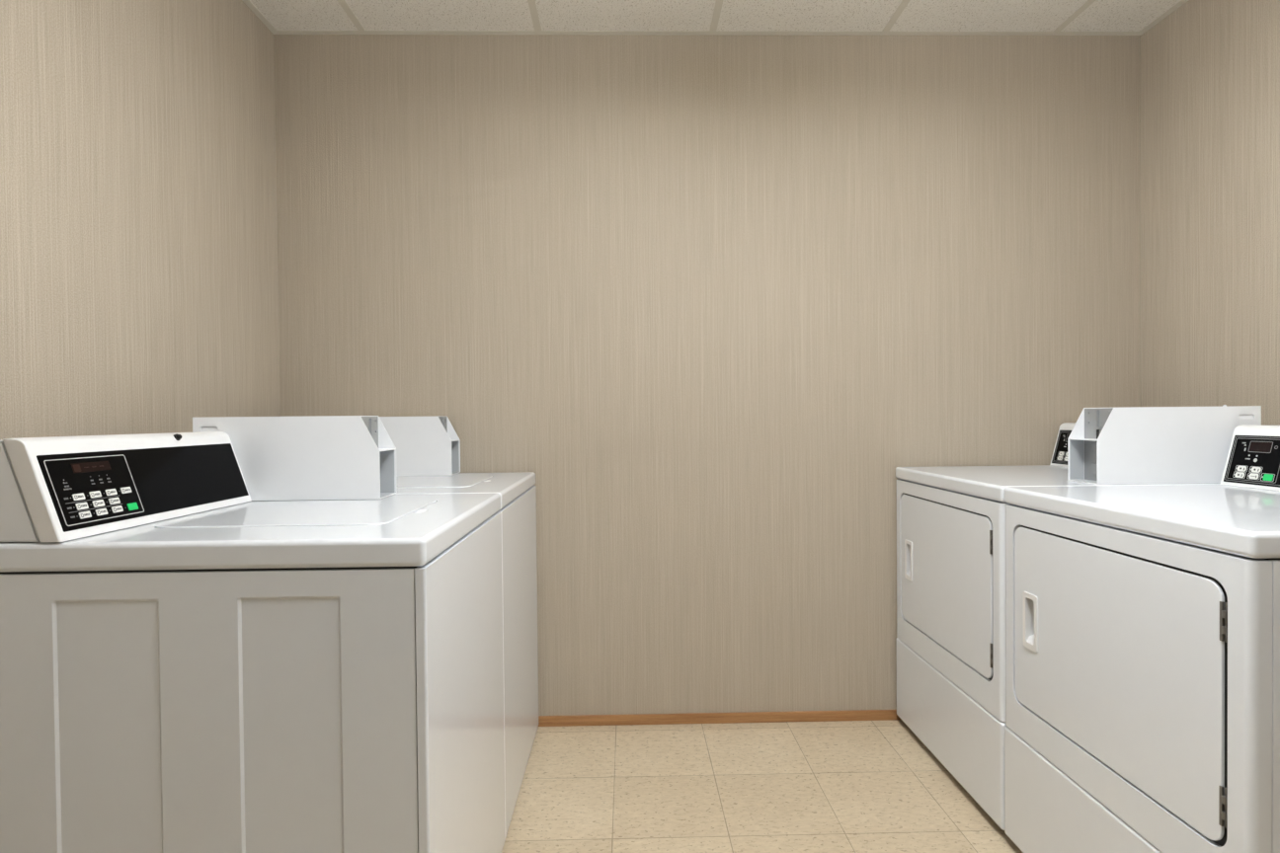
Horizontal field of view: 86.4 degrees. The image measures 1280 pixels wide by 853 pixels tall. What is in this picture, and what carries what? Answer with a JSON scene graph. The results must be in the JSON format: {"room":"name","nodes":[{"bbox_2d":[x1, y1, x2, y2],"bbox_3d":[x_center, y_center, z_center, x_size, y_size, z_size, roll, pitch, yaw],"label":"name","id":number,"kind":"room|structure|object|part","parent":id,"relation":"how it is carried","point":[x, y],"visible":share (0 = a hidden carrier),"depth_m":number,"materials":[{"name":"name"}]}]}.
{"room":"laundry","nodes":[
{"label":"laundry","id":0,"kind":"room"},
{"bbox_2d":[0,0,280,439],"bbox_3d":[-1.273,-0.167,0.135,0.100,2.547,4.524,-1,1,-1],"label":"wall","id":1,"kind":"structure","parent":0,"point":[139,284],"depth_m":1.70,"materials":[{"name":"beige paper"}]},
{"bbox_2d":[241,0,1188,35],"bbox_3d":[0.302,-1.355,0.150,3.072,0.002,4.524,-1,1,-1],"label":"trim","id":2,"kind":"structure","parent":1,"relation":"attached to","point":[248,3],"depth_m":2.40,"materials":[{"name":"paint"}]},
{"bbox_2d":[273,34,1140,716],"bbox_3d":[0.268,-0.213,2.477,3.272,2.547,0.100,-1,1,-1],"label":"wall","id":3,"kind":"structure","parent":0,"point":[712,292],"depth_m":2.43,"materials":[{"name":"beige paint"}]},
{"bbox_2d":[538,710,901,726],"bbox_3d":[0.281,1.043,2.439,3.072,0.036,0.011,-1,1,-1],"label":"baseboard","id":4,"kind":"structure","parent":3,"relation":"attached to","point":[853,715],"depth_m":2.43,"materials":[{"name":"brown wood"}]},
{"bbox_2d":[249,0,1181,31],"bbox_3d":[0.301,-1.406,0.149,3.072,0.100,4.524,-1,1,-1],"label":"ceiling","id":5,"kind":"structure","parent":0,"point":[283,15],"depth_m":2.29,"materials":[{"name":"tile"}]},
{"bbox_2d":[337,0,1095,31],"bbox_3d":[0.299,-1.355,0.150,2.462,0.002,4.480,-1,1,-1],"label":"grid","id":6,"kind":"object","parent":5,"relation":"attached to","point":[531,3],"visible":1,"depth_m":2.29,"materials":[{"name":"paint"}]},
{"bbox_2d":[501,720,1022,852],"bbox_3d":[0.326,1.141,0.184,3.272,0.100,4.724,-1,1,-1],"label":"floor","id":7,"kind":"structure","parent":0,"point":[840,786],"depth_m":1.98,"materials":[{"name":"beige tile"}]},
{"bbox_2d":[0,415,505,852],"bbox_3d":[-0.717,0.531,1.413,0.744,1.106,0.663,-1,1,-1],"label":"washing machine","id":8,"kind":"object","parent":7,"relation":"on","point":[228,634],"visible":1,"depth_m":1.09,"materials":[{"name":"white metal"}]},
{"bbox_3d":[-0.938,0.104,1.340,0.043,0.123,0.511,-1,1,0],"label":"control panel","id":9,"kind":"part","parent":8,"relation":"part of","materials":[{"name":"black plastic"}]},
{"bbox_3d":[-0.700,0.654,1.091,0.689,0.846,0.009,-1,1,-1],"label":"panel","id":10,"kind":"part","parent":8,"relation":"part of","materials":[{"name":"white metal"}]},
{"bbox_3d":[-0.675,0.178,1.408,0.420,0.006,0.371,-1,1,-1],"label":"lid","id":11,"kind":"part","parent":8,"relation":"part of","materials":[{"name":"white metal"}]},
{"bbox_3d":[-0.660,0.073,1.669,0.010,0.194,0.112,-1,1,-1],"label":"mechanism plate","id":12,"kind":"part","parent":8,"relation":"part of","materials":[{"name":"metal"}]},
{"bbox_2d":[378,448,395,451],"bbox_3d":[-0.639,0.058,1.669,0.042,0.002,0.112,-1,1,-1],"label":"shelf","id":13,"kind":"object","parent":8,"relation":"attached to","point":[379,449],"depth_m":1.71,"materials":[{"name":"white metal"}]},
{"bbox_3d":[-0.352,0.645,1.422,0.016,0.846,0.662,-1,1,-1],"label":"panel","id":14,"kind":"part","parent":8,"relation":"part of","materials":[{"name":"white metal"}]},
{"bbox_2d":[379,416,538,837],"bbox_3d":[-0.730,0.522,2.076,0.744,1.106,0.663,-1,1,-1],"label":"washing machine","id":15,"kind":"object","parent":7,"relation":"on","point":[428,448],"visible":0.2,"depth_m":2.12,"materials":[{"name":"metal"}]},
{"bbox_3d":[-0.673,0.064,2.333,0.010,0.194,0.112,-1,1,-1],"label":"mechanism plate","id":16,"kind":"part","parent":15,"relation":"part of","materials":[{"name":"metal"}]},
{"bbox_3d":[-0.688,0.169,2.071,0.420,0.006,0.371,-1,1,-1],"label":"lid","id":17,"kind":"part","parent":15,"relation":"part of","materials":[{"name":"white metal"}]},
{"bbox_3d":[-0.365,0.637,2.085,0.016,0.846,0.662,-1,1,-1],"label":"panel","id":18,"kind":"part","parent":15,"relation":"part of","materials":[{"name":"white metal"}]},
{"bbox_2d":[895,404,1261,830],"bbox_3d":[1.271,0.499,2.094,0.711,1.114,0.693,-1,1,-1],"label":"dryer","id":19,"kind":"object","parent":7,"relation":"on","point":[951,520],"visible":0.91,"depth_m":1.89,"materials":[{"name":"metal"}]},
{"bbox_3d":[0.933,0.453,2.315,0.046,0.132,0.056,-1,1,-1],"label":"handle","id":20,"kind":"part","parent":19,"relation":"part of","materials":[{"name":"white plastic"}]},
{"bbox_3d":[0.920,0.454,2.089,0.005,0.431,0.588,-1,1,-1],"label":"door","id":21,"kind":"part","parent":19,"relation":"part of","materials":[{"name":"white metal"}]},
{"bbox_3d":[0.937,0.895,2.092,0.033,0.280,0.689,-1,1,-1],"label":"panel","id":22,"kind":"part","parent":19,"relation":"part of","materials":[{"name":"white metal"}]},
{"bbox_3d":[0.933,0.472,2.087,0.032,0.560,0.689,-1,1,-1],"label":"panel","id":23,"kind":"part","parent":19,"relation":"part of","materials":[{"name":"white metal"}]},
{"bbox_3d":[1.480,0.074,2.162,0.032,0.118,0.513,-1,1,-1],"label":"control panel","id":24,"kind":"part","parent":19,"relation":"part of","materials":[{"name":"black plastic"}]},
{"bbox_2d":[1068,438,1096,440],"bbox_3d":[1.195,0.035,1.811,0.042,0.002,0.112,-1,1,-1],"label":"shelf","id":25,"kind":"object","parent":19,"relation":"attached to","point":[1069,439],"depth_m":1.83,"materials":[{"name":"white metal"}]},
{"bbox_3d":[1.216,0.049,1.812,0.010,0.194,0.112,-1,1,-1],"label":"mechanism plate","id":26,"kind":"part","parent":19,"relation":"part of","materials":[{"name":"metal"}]},
{"bbox_2d":[1004,424,1279,852],"bbox_3d":[1.284,0.508,1.398,0.711,1.114,0.693,-1,1,-1],"label":"dryer","id":27,"kind":"object","parent":7,"relation":"on","point":[1143,622],"visible":1,"depth_m":1.30,"materials":[{"name":"white metal"}]},
{"bbox_3d":[0.947,0.463,1.619,0.046,0.132,0.056,-1,1,-1],"label":"handle","id":28,"kind":"part","parent":27,"relation":"part of","materials":[{"name":"white plastic"}]},
{"bbox_3d":[0.951,0.905,1.397,0.033,0.280,0.689,-1,1,-1],"label":"panel","id":29,"kind":"part","parent":27,"relation":"part of","materials":[{"name":"white metal"}]},
{"bbox_3d":[0.934,0.463,1.393,0.005,0.431,0.588,-1,1,-1],"label":"door","id":30,"kind":"part","parent":27,"relation":"part of","materials":[{"name":"white metal"}]},
{"bbox_3d":[1.494,0.084,1.466,0.032,0.118,0.513,-1,1,-1],"label":"control panel","id":31,"kind":"part","parent":27,"relation":"part of","materials":[{"name":"black plastic"}]},
{"bbox_3d":[1.307,0.624,1.061,0.668,0.843,0.012,-1,1,-1],"label":"panel","id":32,"kind":"part","parent":27,"relation":"part of","materials":[{"name":"white metal"}]},
{"bbox_2d":[1140,0,1279,425],"bbox_3d":[1.899,-0.198,0.197,0.100,2.547,4.524,-1,1,-1],"label":"wall","id":33,"kind":"structure","parent":0,"point":[1210,69],"depth_m":2.15,"materials":[{"name":"beige paint"}]}
]}

